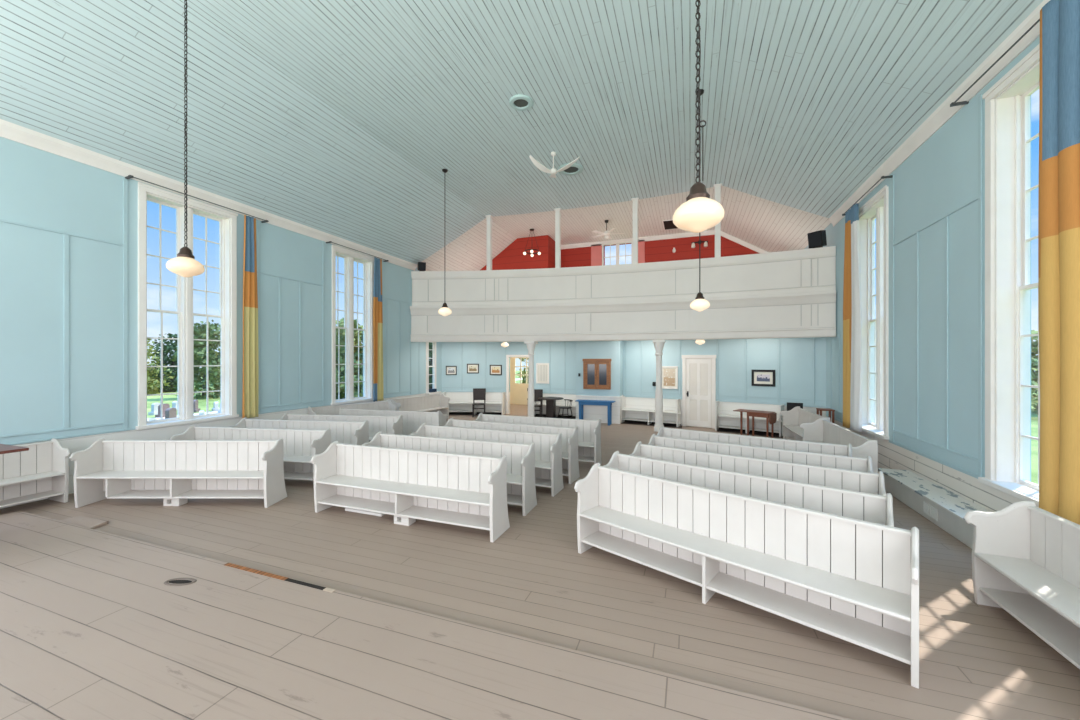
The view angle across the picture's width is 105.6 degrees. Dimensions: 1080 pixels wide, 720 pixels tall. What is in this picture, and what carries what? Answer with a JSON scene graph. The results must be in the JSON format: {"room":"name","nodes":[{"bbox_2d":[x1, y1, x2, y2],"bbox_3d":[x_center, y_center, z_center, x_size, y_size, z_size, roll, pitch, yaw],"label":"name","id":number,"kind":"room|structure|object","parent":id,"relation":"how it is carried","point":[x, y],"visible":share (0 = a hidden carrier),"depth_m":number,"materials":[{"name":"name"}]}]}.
{"room":"house of worship","nodes":[
{"label":"house of worship","id":0,"kind":"room"},
{"bbox_2d":[0,137,441,508],"bbox_3d":[-5.941,-1.600,9.521,0.300,7.200,22.600,0,0,20],"label":"wall","id":1,"kind":"structure","parent":0,"point":[39,188],"depth_m":6.42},
{"bbox_2d":[135,182,238,429],"bbox_3d":[-6.570,-0.907,7.653,0.320,4.145,1.640,0,0,20],"label":"window","id":2,"kind":"structure","parent":1,"relation":"in","point":[185,339],"depth_m":7.62,"materials":[{"name":"white wood"}]},
{"bbox_2d":[125,175,268,222],"bbox_3d":[-6.332,-2.988,7.774,0.166,0.036,2.350,0,0,20],"label":"curtain rod","id":3,"kind":"object","parent":1,"relation":"attached to","point":[128,176],"visible":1,"depth_m":7.46,"materials":[{"name":"grey metal"}]},
{"bbox_2d":[242,215,258,418],"bbox_3d":[-5.997,-0.885,8.493,0.098,4.170,0.326,0,0,20],"label":"curtain","id":4,"kind":"object","parent":3,"relation":"hanging from","point":[250,393],"visible":1,"depth_m":8.51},
{"bbox_2d":[0,119,416,270],"bbox_3d":[-6.869,-3.115,6.400,0.100,0.230,15.700,0,0,20],"label":"trim","id":5,"kind":"structure","parent":1,"relation":"attached to","point":[8,130],"depth_m":7.08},
{"bbox_2d":[0,178,422,444],"bbox_3d":[-5.764,-0.920,9.537,0.020,4.160,10.048,0,0,20],"label":"trim","id":6,"kind":"structure","parent":1,"relation":"attached to","point":[125,181],"depth_m":6.73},
{"bbox_2d":[331,244,373,404],"bbox_3d":[-5.224,-0.907,11.335,0.320,4.145,1.560,0,0,20],"label":"window","id":7,"kind":"structure","parent":1,"relation":"in","point":[367,261],"depth_m":11.30,"materials":[{"name":"white wood"}]},
{"bbox_2d":[326,241,388,261],"bbox_3d":[-5.009,-2.988,11.389,0.166,0.036,2.150,0,0,20],"label":"curtain rod","id":8,"kind":"object","parent":1,"relation":"attached to","point":[329,241],"visible":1,"depth_m":11.22,"materials":[{"name":"grey metal"}]},
{"bbox_2d":[373,257,383,401],"bbox_3d":[-4.725,-0.885,11.971,0.101,4.170,0.406,0,0,20],"label":"curtain","id":9,"kind":"object","parent":8,"relation":"hanging from","point":[378,395],"visible":1,"depth_m":11.92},
{"bbox_2d":[425,342,439,394],"bbox_3d":[-3.865,0.212,14.639,0.240,1.985,0.660,0,0,20],"label":"window","id":10,"kind":"structure","parent":1,"relation":"in","point":[433,349],"depth_m":14.73,"materials":[{"name":"white wood"}]},
{"bbox_2d":[0,0,485,263],"bbox_3d":[-5.711,-3.920,6.103,2.520,1.580,16.338,0,0,20],"label":"ceiling","id":11,"kind":"structure","parent":0,"point":[104,77],"depth_m":6.58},
{"bbox_2d":[180,0,739,244],"bbox_3d":[-0.444,-4.680,6.445,7.138,0.060,20.600,0,0,20],"label":"ceiling","id":12,"kind":"structure","parent":0,"point":[610,84],"depth_m":7.02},
{"bbox_2d":[166,0,204,276],"bbox_3d":[-3.860,-2.776,4.468,0.324,3.748,0.324,0,0,20],"label":"pendant lamp","id":13,"kind":"object","parent":12,"relation":"hanging from","point":[185,264],"visible":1,"depth_m":4.45,"materials":[{"name":"beige"}]},
{"bbox_2d":[509,95,532,110],"bbox_3d":[-0.343,-4.629,7.388,0.420,0.038,0.420,0,0,20],"label":"ceiling vent","id":14,"kind":"object","parent":12,"relation":"in","point":[517,102],"visible":1,"depth_m":7.37,"materials":[{"name":"grey"}]},
{"bbox_2d":[529,152,578,177],"bbox_3d":[0.422,-4.409,9.202,1.011,0.478,1.086,0,0,20],"label":"ceiling fan","id":15,"kind":"object","parent":12,"relation":"hanging from","point":[553,171],"visible":1,"depth_m":9.08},
{"bbox_2d":[559,163,582,175],"bbox_3d":[0.751,-4.629,9.969,0.600,0.038,0.600,0,0,20],"label":"ceiling vent","id":16,"kind":"object","parent":12,"relation":"in","point":[575,169],"visible":0.75,"depth_m":9.98,"materials":[{"name":"grey"}]},
{"bbox_2d":[673,0,724,232],"bbox_3d":[1.054,-2.751,2.735,0.324,3.798,0.324,0,0,20],"label":"pendant lamp","id":17,"kind":"object","parent":12,"relation":"hanging from","point":[699,213],"visible":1,"depth_m":2.68,"materials":[{"name":"beige"}]},
{"bbox_2d":[690,89,709,310],"bbox_3d":[2.768,-2.746,7.101,0.324,3.808,0.324,0,0,20],"label":"pendant lamp","id":18,"kind":"object","parent":12,"relation":"hanging from","point":[699,304],"visible":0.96,"depth_m":7.04,"materials":[{"name":"beige"}]},
{"bbox_2d":[417,218,516,270],"bbox_3d":[-2.252,-3.755,15.558,2.520,1.910,4.725,0,0,20],"label":"ceiling","id":19,"kind":"structure","parent":0,"point":[467,252],"depth_m":14.55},
{"bbox_2d":[510,357,512,403],"bbox_3d":[-0.565,0.650,16.791,3.400,2.700,3.150,0,0,20],"label":"wall","id":20,"kind":"structure","parent":0,"point":[511,358],"depth_m":18.57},
{"bbox_2d":[513,357,528,404],"bbox_3d":[-0.733,0.900,18.370,1.080,2.200,0.100,0,0,20],"label":"door","id":21,"kind":"structure","parent":20,"relation":"in","point":[520,390],"depth_m":18.42,"materials":[{"name":"beige wood"}]},
{"bbox_2d":[410,246,835,341],"bbox_3d":[2.071,-1.740,13.663,11.896,2.400,4.714,0,0,20],"label":"balcony","id":22,"kind":"object","parent":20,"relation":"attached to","point":[782,294],"visible":0.98,"depth_m":11.70,"materials":[{"name":"grey"}]},
{"bbox_2d":[485,215,492,269],"bbox_3d":[-1.634,-3.761,13.231,0.200,1.772,0.180,0,0,20],"label":"post","id":23,"kind":"object","parent":22,"relation":"on","point":[488,217],"visible":0.88,"depth_m":13.16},
{"bbox_2d":[554,208,561,267],"bbox_3d":[0.555,-3.733,12.636,0.200,1.828,0.180,0,0,20],"label":"post","id":24,"kind":"object","parent":22,"relation":"on","point":[557,210],"visible":0.89,"depth_m":12.57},
{"bbox_2d":[631,197,638,263],"bbox_3d":[2.750,-3.704,11.824,0.200,1.885,0.180,0,0,20],"label":"post","id":25,"kind":"object","parent":22,"relation":"on","point":[634,200],"visible":0.89,"depth_m":11.75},
{"bbox_2d":[713,183,721,256],"bbox_3d":[4.719,-3.678,10.891,0.200,1.939,0.180,0,0,20],"label":"post","id":26,"kind":"object","parent":22,"relation":"on","point":[717,187],"visible":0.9,"depth_m":10.82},
{"bbox_2d":[807,230,826,247],"bbox_3d":[6.592,-2.861,9.758,0.304,0.413,0.300,0,0,-32],"label":"loudspeaker","id":27,"kind":"object","parent":22,"relation":"on","point":[817,239],"visible":0.94,"depth_m":9.67,"materials":[{"name":"black plastic"}]},
{"bbox_2d":[808,231,820,247],"bbox_3d":[6.491,-2.850,9.695,0.067,0.327,0.270,0,0,-32],"label":"grille","id":28,"kind":"object","parent":27,"relation":"attached to","point":[814,238],"depth_m":9.69,"materials":[{"name":"black"}]},
{"bbox_2d":[441,387,825,407],"bbox_3d":[1.984,1.107,13.289,11.944,0.185,1.172,0,0,25],"label":"trim","id":29,"kind":"structure","parent":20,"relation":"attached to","point":[721,400],"depth_m":12.58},
{"bbox_2d":[481,235,554,269],"bbox_3d":[-1.196,-3.020,16.596,3.750,3.240,1.550,0,0,20],"label":"wall","id":30,"kind":"structure","parent":0,"point":[512,257],"depth_m":15.56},
{"bbox_2d":[0,404,1079,719],"bbox_3d":[-0.212,2.073,7.425,12.500,0.154,22.600,0,0,20],"label":"floor","id":31,"kind":"structure","parent":0,"point":[977,662],"depth_m":3.44,"materials":[{"name":"wood"}]},
{"bbox_2d":[0,438,69,507],"bbox_3d":[-7.261,1.561,4.616,0.529,0.878,2.598,0,0,20],"label":"pew","id":32,"kind":"object","parent":31,"relation":"on","point":[41,471],"visible":1,"depth_m":5.66,"materials":[{"name":"white paint"}]},
{"bbox_2d":[0,490,63,507],"bbox_3d":[-7.241,1.866,4.609,0.308,0.024,2.522,0,0,20],"label":"shelf","id":33,"kind":"object","parent":32,"relation":"attached to","point":[39,494],"depth_m":5.54,"materials":[{"name":"white paint"}]},
{"bbox_2d":[163,498,187,505],"bbox_3d":[-5.046,1.941,5.679,0.220,0.118,0.140,0,0,1],"label":"support block","id":34,"kind":"object","parent":31,"relation":"on","point":[166,501],"visible":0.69,"depth_m":5.61,"materials":[{"name":"white paint"}]},
{"bbox_2d":[70,438,286,507],"bbox_3d":[-4.991,1.561,5.731,2.598,0.878,0.529,0,0,0],"label":"pew","id":35,"kind":"object","parent":31,"relation":"on","point":[107,469],"visible":1,"depth_m":5.86,"materials":[{"name":"white paint"}]},
{"bbox_2d":[107,490,263,498],"bbox_3d":[-4.800,1.866,5.711,2.141,0.024,0.308,0,0,0],"label":"shelf","id":36,"kind":"object","parent":35,"relation":"attached to","point":[122,494],"depth_m":5.65,"materials":[{"name":"white paint"}]},
{"bbox_2d":[170,425,330,483],"bbox_3d":[-4.740,1.561,6.759,2.598,0.878,0.529,0,0,9],"label":"pew","id":37,"kind":"object","parent":31,"relation":"on","point":[300,446],"visible":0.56,"depth_m":6.79,"materials":[{"name":"white paint"}]},
{"bbox_2d":[284,472,312,479],"bbox_3d":[-4.744,1.866,6.739,2.522,0.024,0.308,0,0,9],"label":"shelf","id":38,"kind":"object","parent":37,"relation":"attached to","point":[287,475],"depth_m":6.58,"materials":[{"name":"white paint"}]},
{"bbox_2d":[230,418,368,444],"bbox_3d":[-4.502,1.561,7.661,2.598,0.878,0.529,0,0,8],"label":"pew","id":39,"kind":"object","parent":31,"relation":"on","point":[345,432],"visible":0.38,"depth_m":7.71,"materials":[{"name":"white paint"}]},
{"bbox_2d":[279,413,402,441],"bbox_3d":[-4.122,1.561,8.409,2.598,0.878,0.529,0,0,7],"label":"pew","id":40,"kind":"object","parent":31,"relation":"on","point":[384,424],"visible":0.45,"depth_m":8.46,"materials":[{"name":"white paint"}]},
{"bbox_2d":[308,400,396,414],"bbox_3d":[-4.804,1.561,10.631,0.529,0.878,2.138,0,0,38],"label":"pew","id":41,"kind":"object","parent":31,"relation":"on","point":[383,405],"visible":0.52,"depth_m":10.72,"materials":[{"name":"white paint"}]},
{"bbox_2d":[339,407,447,434],"bbox_3d":[-3.437,1.561,9.510,2.598,0.878,0.529,0,0,15],"label":"pew","id":42,"kind":"object","parent":31,"relation":"on","point":[412,420],"visible":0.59,"depth_m":9.22,"materials":[{"name":"white paint"}]},
{"bbox_2d":[394,515,415,525],"bbox_3d":[-1.660,1.941,5.037,0.220,0.118,0.140,0,0,20],"label":"support block","id":43,"kind":"object","parent":31,"relation":"on","point":[400,520],"visible":0.61,"depth_m":4.97,"materials":[{"name":"white paint"}]},
{"bbox_2d":[311,441,509,541],"bbox_3d":[-1.669,1.561,5.106,2.598,0.878,0.529,0,0,20],"label":"pew","id":44,"kind":"object","parent":31,"relation":"on","point":[465,490],"visible":1,"depth_m":5.11,"materials":[{"name":"white paint"}]},
{"bbox_2d":[318,494,489,529],"bbox_3d":[-1.676,1.866,5.087,2.522,0.024,0.308,0,0,20],"label":"shelf","id":45,"kind":"object","parent":44,"relation":"attached to","point":[478,520],"depth_m":5.05,"materials":[{"name":"white paint"}]},
{"bbox_2d":[390,393,449,419],"bbox_3d":[-3.730,1.561,12.866,0.529,0.878,2.238,0,0,26],"label":"pew","id":46,"kind":"object","parent":31,"relation":"on","point":[437,402],"visible":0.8,"depth_m":13.16,"materials":[{"name":"white paint"}]},
{"bbox_2d":[0,511,851,719],"bbox_3d":[-3.111,1.972,0.446,10.150,0.056,7.100,0,0,20],"label":"stage","id":47,"kind":"object","parent":31,"relation":"on","point":[95,624],"visible":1,"depth_m":2.70,"materials":[{"name":"beige"}]},
{"bbox_2d":[0,444,28,453],"bbox_3d":[-6.189,1.448,4.213,1.140,1.005,0.860,0,0,20],"label":"table","id":48,"kind":"object","parent":47,"relation":"on","point":[4,448],"visible":1,"depth_m":4.38,"materials":[{"name":"red wood"}]},
{"bbox_2d":[224,563,286,579],"bbox_3d":[-2.628,1.950,3.781,0.795,0.005,0.044,0,0,20],"label":"grille","id":49,"kind":"object","parent":47,"relation":"attached to","point":[255,572],"depth_m":3.76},
{"bbox_2d":[284,578,334,592],"bbox_3d":[-1.997,1.949,3.550,0.550,0.006,0.039,0,0,20],"label":"grille","id":50,"kind":"object","parent":47,"relation":"attached to","point":[286,580],"depth_m":3.53,"materials":[{"name":"black"}]},
{"bbox_2d":[362,432,536,515],"bbox_3d":[-1.349,1.561,5.862,2.598,0.878,0.529,0,0,20],"label":"pew","id":51,"kind":"object","parent":31,"relation":"on","point":[521,489],"visible":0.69,"depth_m":5.71,"materials":[{"name":"white paint"}]},
{"bbox_2d":[507,494,521,505],"bbox_3d":[-1.356,1.866,5.843,2.522,0.024,0.308,0,0,20],"label":"shelf","id":52,"kind":"object","parent":51,"relation":"attached to","point":[514,499],"depth_m":5.45,"materials":[{"name":"white paint"}]},
{"bbox_2d":[443,392,505,414],"bbox_3d":[-2.485,1.590,15.106,2.410,0.820,0.475,0,0,2],"label":"bench","id":53,"kind":"object","parent":31,"relation":"on","point":[503,402],"visible":0.76,"depth_m":15.15,"materials":[{"name":"white paint"}]},
{"bbox_2d":[472,388,485,416],"bbox_3d":[-2.160,1.510,14.527,0.460,0.980,0.440,0,0,-5],"label":"chair","id":54,"kind":"object","parent":31,"relation":"on","point":[478,393],"visible":0.97,"depth_m":14.71,"materials":[{"name":"brown wood"}]},
{"bbox_2d":[410,423,563,496],"bbox_3d":[-0.927,1.561,6.663,2.598,0.878,0.529,0,0,23],"label":"pew","id":55,"kind":"object","parent":31,"relation":"on","point":[548,447],"visible":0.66,"depth_m":6.45,"materials":[{"name":"white paint"}]},
{"bbox_2d":[535,478,550,487],"bbox_3d":[-0.935,1.866,6.644,2.522,0.024,0.308,0,0,23],"label":"shelf","id":56,"kind":"object","parent":55,"relation":"attached to","point":[543,482],"depth_m":6.21,"materials":[{"name":"white paint"}]},
{"bbox_2d":[444,418,579,483],"bbox_3d":[-0.609,1.561,7.308,2.598,0.878,0.529,0,0,25],"label":"pew","id":57,"kind":"object","parent":31,"relation":"on","point":[570,465],"visible":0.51,"depth_m":7.02,"materials":[{"name":"white paint"}]},
{"bbox_2d":[524,341,537,416],"bbox_3d":[-0.279,0.711,12.859,0.330,2.578,0.330,0,0,20],"label":"column","id":58,"kind":"structure","parent":31,"relation":"on","point":[531,345],"depth_m":12.78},
{"bbox_2d":[473,413,601,464],"bbox_3d":[-0.110,1.561,8.139,2.598,0.878,0.529,0,0,22],"label":"pew","id":59,"kind":"object","parent":31,"relation":"on","point":[589,431],"visible":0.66,"depth_m":7.93,"materials":[{"name":"white paint"}]},
{"bbox_2d":[538,397,563,417],"bbox_3d":[0.364,1.630,13.656,0.840,0.740,0.840,0,0,20],"label":"table","id":60,"kind":"object","parent":31,"relation":"on","point":[550,401],"visible":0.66,"depth_m":13.54,"materials":[{"name":"brown wood"}]},
{"bbox_2d":[534,401,575,417],"bbox_3d":[0.563,1.590,14.340,1.798,0.820,0.428,0,0,25],"label":"bench","id":61,"kind":"object","parent":31,"relation":"on","point":[557,405],"visible":0.36,"depth_m":14.41,"materials":[{"name":"white paint"}]},
{"bbox_2d":[534,412,575,415],"bbox_3d":[0.570,1.890,14.359,1.795,0.020,0.388,0,0,25],"label":"shelf","id":62,"kind":"object","parent":61,"relation":"attached to","point":[536,413],"depth_m":14.41,"materials":[{"name":"white paint"}]},
{"bbox_2d":[575,400,614,425],"bbox_3d":[1.725,1.635,12.807,1.200,0.730,0.380,0,0,20],"label":"console table","id":63,"kind":"object","parent":31,"relation":"on","point":[582,403],"visible":0.8,"depth_m":12.72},
{"bbox_2d":[621,396,680,426],"bbox_3d":[3.457,1.590,12.765,1.861,0.820,0.394,0,0,31],"label":"bench","id":64,"kind":"object","parent":31,"relation":"on","point":[677,412],"visible":0.91,"depth_m":12.74,"materials":[{"name":"white paint"}]},
{"bbox_2d":[623,418,680,423],"bbox_3d":[3.464,1.890,12.784,1.853,0.020,0.354,0,0,31],"label":"shelf","id":65,"kind":"object","parent":64,"relation":"attached to","point":[650,420],"depth_m":12.74,"materials":[{"name":"white paint"}]},
{"bbox_2d":[652,340,664,431],"bbox_3d":[3.353,0.721,11.551,0.330,2.558,0.330,0,0,20],"label":"column","id":66,"kind":"structure","parent":31,"relation":"on","point":[658,344],"depth_m":11.47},
{"bbox_2d":[574,462,918,688],"bbox_3d":[1.473,1.561,3.506,2.598,0.878,0.529,0,0,43],"label":"pew","id":67,"kind":"object","parent":31,"relation":"on","point":[855,581],"visible":1,"depth_m":3.25,"materials":[{"name":"white paint"}]},
{"bbox_2d":[582,531,910,664],"bbox_3d":[1.459,1.866,3.491,2.522,0.024,0.308,0,0,43],"label":"shelf","id":68,"kind":"object","parent":67,"relation":"attached to","point":[895,643],"depth_m":3.17,"materials":[{"name":"white paint"}]},
{"bbox_2d":[604,451,893,526],"bbox_3d":[1.853,1.561,4.143,2.598,0.878,0.529,0,0,39],"label":"pew","id":69,"kind":"object","parent":31,"relation":"on","point":[874,508],"visible":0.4,"depth_m":3.98,"materials":[{"name":"white paint"}]},
{"bbox_2d":[715,401,783,436],"bbox_3d":[5.766,1.590,11.226,1.795,0.820,0.410,0,0,38],"label":"bench","id":70,"kind":"object","parent":31,"relation":"on","point":[779,432],"visible":0.84,"depth_m":11.27,"materials":[{"name":"white paint"}]},
{"bbox_2d":[718,425,782,432],"bbox_3d":[5.776,1.890,11.247,1.781,0.020,0.364,0,0,38],"label":"shelf","id":71,"kind":"object","parent":70,"relation":"attached to","point":[719,426],"depth_m":11.25,"materials":[{"name":"white paint"}]},
{"bbox_2d":[656,425,851,456],"bbox_3d":[3.044,1.561,6.148,2.598,0.878,0.529,0,0,36],"label":"pew","id":72,"kind":"object","parent":31,"relation":"on","point":[795,445],"visible":0.31,"depth_m":6.14,"materials":[{"name":"white paint"}]},
{"bbox_2d":[733,409,776,437],"bbox_3d":[5.496,1.655,10.508,0.480,0.690,0.883,0,0,-42],"label":"table","id":73,"kind":"object","parent":31,"relation":"on","point":[771,417],"visible":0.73,"depth_m":10.34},
{"bbox_2d":[629,441,886,495],"bbox_3d":[2.320,1.561,4.772,2.598,0.878,0.529,0,0,36],"label":"pew","id":74,"kind":"object","parent":31,"relation":"on","point":[866,482],"visible":0.35,"depth_m":4.67,"materials":[{"name":"white paint"}]},
{"bbox_2d":[648,434,872,472],"bbox_3d":[2.703,1.561,5.386,2.598,0.878,0.529,0,0,35],"label":"pew","id":75,"kind":"object","parent":31,"relation":"on","point":[800,457],"visible":0.26,"depth_m":5.33,"materials":[{"name":"white paint"}]},
{"bbox_2d":[780,406,830,440],"bbox_3d":[5.813,1.561,9.008,0.529,0.878,2.038,0,0,18],"label":"pew","id":76,"kind":"object","parent":31,"relation":"on","point":[792,419],"visible":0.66,"depth_m":9.81,"materials":[{"name":"white paint"}]},
{"bbox_2d":[800,418,877,472],"bbox_3d":[4.972,1.561,6.912,0.529,0.878,2.388,0,0,20],"label":"pew","id":77,"kind":"object","parent":31,"relation":"on","point":[821,430],"visible":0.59,"depth_m":7.05,"materials":[{"name":"white paint"}]},
{"bbox_2d":[878,468,990,548],"bbox_3d":[5.127,1.857,5.312,0.420,0.285,2.420,0,0,20],"label":"wall ledge","id":78,"kind":"object","parent":31,"relation":"on","point":[946,509],"visible":0.6,"depth_m":5.15,"materials":[{"name":"white paint"}]},
{"bbox_2d":[923,501,937,520],"bbox_3d":[4.831,1.870,5.079,0.016,0.140,0.300,0,0,20],"label":"vent grille","id":79,"kind":"object","parent":78,"relation":"attached to","point":[930,510],"depth_m":5.06,"materials":[{"name":"white paint"}]},
{"bbox_2d":[963,501,1079,668],"bbox_3d":[3.321,1.561,2.107,0.529,0.878,2.598,0,0,20],"label":"pew","id":80,"kind":"object","parent":31,"relation":"on","point":[1026,556],"visible":1,"depth_m":3.09,"materials":[{"name":"white paint"}]},
{"bbox_2d":[979,587,1079,668],"bbox_3d":[3.301,1.866,2.114,0.308,0.024,2.522,0,0,20],"label":"shelf","id":81,"kind":"object","parent":80,"relation":"attached to","point":[1057,631],"depth_m":2.93,"materials":[{"name":"white paint"}]},
{"bbox_2d":[576,341,622,395],"bbox_3d":[2.005,0.180,13.535,1.415,1.960,1.000,0,0,20],"label":"wall","id":82,"kind":"structure","parent":0,"point":[613,350],"depth_m":13.05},
{"bbox_2d":[583,359,611,389],"bbox_3d":[1.808,0.445,13.032,0.920,0.970,0.076,0,0,20],"label":"upper cabinet","id":83,"kind":"object","parent":82,"relation":"attached to","point":[596,372],"visible":1,"depth_m":13.02,"materials":[{"name":"brown wood"}]},
{"bbox_2d":[576,396,622,419],"bbox_3d":[2.005,1.580,13.535,1.415,0.840,1.000,0,0,20],"label":"wall","id":84,"kind":"structure","parent":0,"point":[589,411],"depth_m":13.04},
{"bbox_2d":[442,337,825,404],"bbox_3d":[2.007,0.170,13.352,11.952,2.060,1.261,0,0,25],"label":"wall","id":85,"kind":"structure","parent":0,"point":[795,353],"depth_m":12.57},
{"bbox_2d":[506,355,528,413],"bbox_3d":[-0.717,0.905,15.105,1.060,2.190,0.180,0,0,16],"label":"door frame","id":86,"kind":"structure","parent":85,"relation":"in","point":[507,356],"depth_m":15.15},
{"bbox_2d":[536,363,548,383],"bbox_3d":[0.098,0.480,14.763,0.500,0.740,0.030,0,0,22],"label":"notice board","id":87,"kind":"object","parent":85,"relation":"attached to","point":[542,369],"visible":1,"depth_m":14.77,"materials":[{"name":"paper"}]},
{"bbox_2d":[461,338,814,404],"bbox_3d":[2.219,0.200,13.277,11.076,2.000,0.905,0,0,26],"label":"trim","id":88,"kind":"structure","parent":85,"relation":"attached to","point":[778,339],"depth_m":11.93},
{"bbox_2d":[662,366,677,388],"bbox_3d":[3.991,0.540,12.664,0.520,0.700,0.030,0,0,31],"label":"notice board","id":89,"kind":"object","parent":85,"relation":"attached to","point":[669,373],"visible":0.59,"depth_m":12.65,"materials":[{"name":"paper"}]},
{"bbox_2d":[682,355,715,428],"bbox_3d":[4.707,0.925,12.171,0.980,2.150,0.137,0,0,33],"label":"door","id":90,"kind":"structure","parent":85,"relation":"in","point":[698,371],"depth_m":12.17,"materials":[{"name":"white wood"}]},
{"bbox_2d":[752,370,774,386],"bbox_3d":[6.100,0.490,11.203,0.580,0.450,0.030,0,0,40],"label":"picture","id":91,"kind":"object","parent":85,"relation":"attached to","point":[759,377],"visible":1,"depth_m":11.20,"materials":[{"name":"black paper"}]},
{"bbox_2d":[442,392,825,429],"bbox_3d":[2.007,1.600,13.352,11.952,0.800,1.261,0,0,25],"label":"wall","id":92,"kind":"structure","parent":0,"point":[726,408],"depth_m":13.06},
{"bbox_2d":[561,235,758,267],"bbox_3d":[2.941,-3.150,16.041,11.900,3.700,0.250,0,0,20],"label":"wall","id":93,"kind":"structure","parent":0,"point":[657,250],"depth_m":15.16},
{"bbox_2d":[591,244,601,265],"bbox_3d":[2.219,-3.600,16.136,0.420,1.900,0.048,0,0,20],"label":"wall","id":94,"kind":"structure","parent":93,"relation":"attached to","point":[596,251],"depth_m":16.11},
{"bbox_2d":[602,242,632,264],"bbox_3d":[3.016,-3.590,15.928,1.200,1.980,0.170,0,0,20],"label":"window","id":95,"kind":"structure","parent":93,"relation":"in","point":[617,256],"depth_m":15.90,"materials":[{"name":"white wood"}]},
{"bbox_2d":[561,230,768,252],"bbox_3d":[4.650,-3.895,15.256,8.150,1.510,0.050,0,0,20],"label":"trim","id":96,"kind":"structure","parent":93,"relation":"attached to","point":[709,232],"depth_m":15.19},
{"bbox_2d":[721,0,1042,252],"bbox_3d":[3.673,-4.005,4.939,2.934,1.410,20.600,0,0,20],"label":"ceiling","id":97,"kind":"structure","parent":0,"point":[824,92],"depth_m":6.01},
{"bbox_2d":[805,36,1039,511],"bbox_3d":[5.517,-1.600,5.329,0.300,7.200,22.600,0,0,20],"label":"wall","id":98,"kind":"structure","parent":0,"point":[941,176],"depth_m":5.64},
{"bbox_2d":[842,175,892,215],"bbox_3d":[6.165,-3.078,7.780,0.166,0.036,1.950,0,0,20],"label":"curtain rod","id":99,"kind":"object","parent":98,"relation":"attached to","point":[890,176],"visible":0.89,"depth_m":7.25,"materials":[{"name":"grey metal"}]},
{"bbox_2d":[843,203,861,431],"bbox_3d":[6.249,-0.830,8.232,0.126,4.420,0.806,0,0,20],"label":"curtain","id":100,"kind":"object","parent":99,"relation":"hanging from","point":[852,302],"visible":1,"depth_m":8.12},
{"bbox_2d":[859,185,888,439],"bbox_3d":[6.348,-0.818,7.719,0.380,4.365,1.600,0,0,20],"label":"window","id":101,"kind":"structure","parent":98,"relation":"in","point":[875,332],"depth_m":7.76,"materials":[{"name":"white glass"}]},
{"bbox_2d":[826,94,982,478],"bbox_3d":[6.131,-0.850,7.473,0.020,4.500,5.850,0,0,20],"label":"trim","id":102,"kind":"structure","parent":98,"relation":"attached to","point":[979,197],"depth_m":5.21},
{"bbox_2d":[829,0,1049,225],"bbox_3d":[4.212,-3.275,2.345,0.100,0.230,15.700,0,0,20],"label":"trim","id":103,"kind":"structure","parent":98,"relation":"attached to","point":[944,112],"depth_m":5.19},
{"bbox_2d":[950,19,1039,106],"bbox_3d":[4.774,-3.158,3.977,0.166,0.036,2.350,0,0,20],"label":"curtain rod","id":104,"kind":"object","parent":98,"relation":"attached to","point":[955,103],"visible":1,"depth_m":4.48,"materials":[{"name":"grey metal"}]},
{"bbox_2d":[1038,0,1079,524],"bbox_3d":[4.489,-0.860,3.539,0.087,4.620,0.436,0,0,20],"label":"curtain","id":105,"kind":"object","parent":104,"relation":"hanging from","point":[1059,75],"visible":0.96,"depth_m":3.52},
{"bbox_2d":[978,43,1039,506],"bbox_3d":[4.946,-0.818,3.914,0.360,4.445,1.610,0,0,20],"label":"window","id":106,"kind":"structure","parent":98,"relation":"in","point":[1008,286],"depth_m":4.52,"materials":[{"name":"white wood"}]},
{"label":"outside","id":107,"kind":"structure","parent":0,"visible":0},
{"bbox_2d":[147,371,1037,483],"bbox_3d":[2.634,2.900,36.305,160.000,0.200,130.000,0,0,20],"label":"lawn","id":108,"kind":"structure","parent":107,"point":[167,399],"depth_m":23.67,"materials":[{"name":"green plant"}]},
{"bbox_2d":[147,338,174,394],"bbox_3d":[-32.449,0.480,32.906,5.509,4.815,3.684,0,0,24],"label":"tree","id":109,"kind":"object","parent":108,"relation":"on","point":[151,388],"visible":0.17,"depth_m":33.26,"materials":[{"name":"green plant"}]},
{"bbox_2d":[147,333,198,392],"bbox_3d":[-32.675,0.172,36.503,3.782,5.413,4.548,0,0,20],"label":"tree","id":110,"kind":"object","parent":108,"relation":"on","point":[168,348],"visible":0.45,"depth_m":35.50,"materials":[{"name":"green plant"}]},
{"bbox_2d":[171,320,219,398],"bbox_3d":[-24.585,0.015,29.939,4.089,5.711,3.451,0,0,20],"label":"tree","id":111,"kind":"object","parent":108,"relation":"on","point":[199,332],"visible":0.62,"depth_m":29.57,"materials":[{"name":"green plant"}]},
{"bbox_2d":[336,329,359,399],"bbox_3d":[-10.692,0.424,19.915,3.696,4.785,2.973,0,0,-19],"label":"tree","id":112,"kind":"object","parent":108,"relation":"on","point":[342,348],"visible":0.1,"depth_m":19.67,"materials":[{"name":"green plant"}]},
{"bbox_2d":[336,318,362,397],"bbox_3d":[-10.318,0.267,22.041,2.870,5.248,3.336,0,0,38],"label":"tree","id":113,"kind":"object","parent":108,"relation":"on","point":[341,322],"visible":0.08,"depth_m":21.62,"materials":[{"name":"green plant"}]},
{"bbox_2d":[344,331,362,397],"bbox_3d":[-8.108,0.346,20.609,3.161,5.072,3.223,0,0,20],"label":"tree","id":114,"kind":"object","parent":108,"relation":"on","point":[360,349],"visible":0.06,"depth_m":19.92,"materials":[{"name":"green plant"}]},
{"bbox_2d":[1031,330,1037,412],"bbox_3d":[26.623,0.569,21.793,3.541,4.638,3.091,0,0,20],"label":"tree","id":115,"kind":"object","parent":108,"relation":"on","point":[1034,344],"visible":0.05,"depth_m":21.65,"materials":[{"name":"green plant"}]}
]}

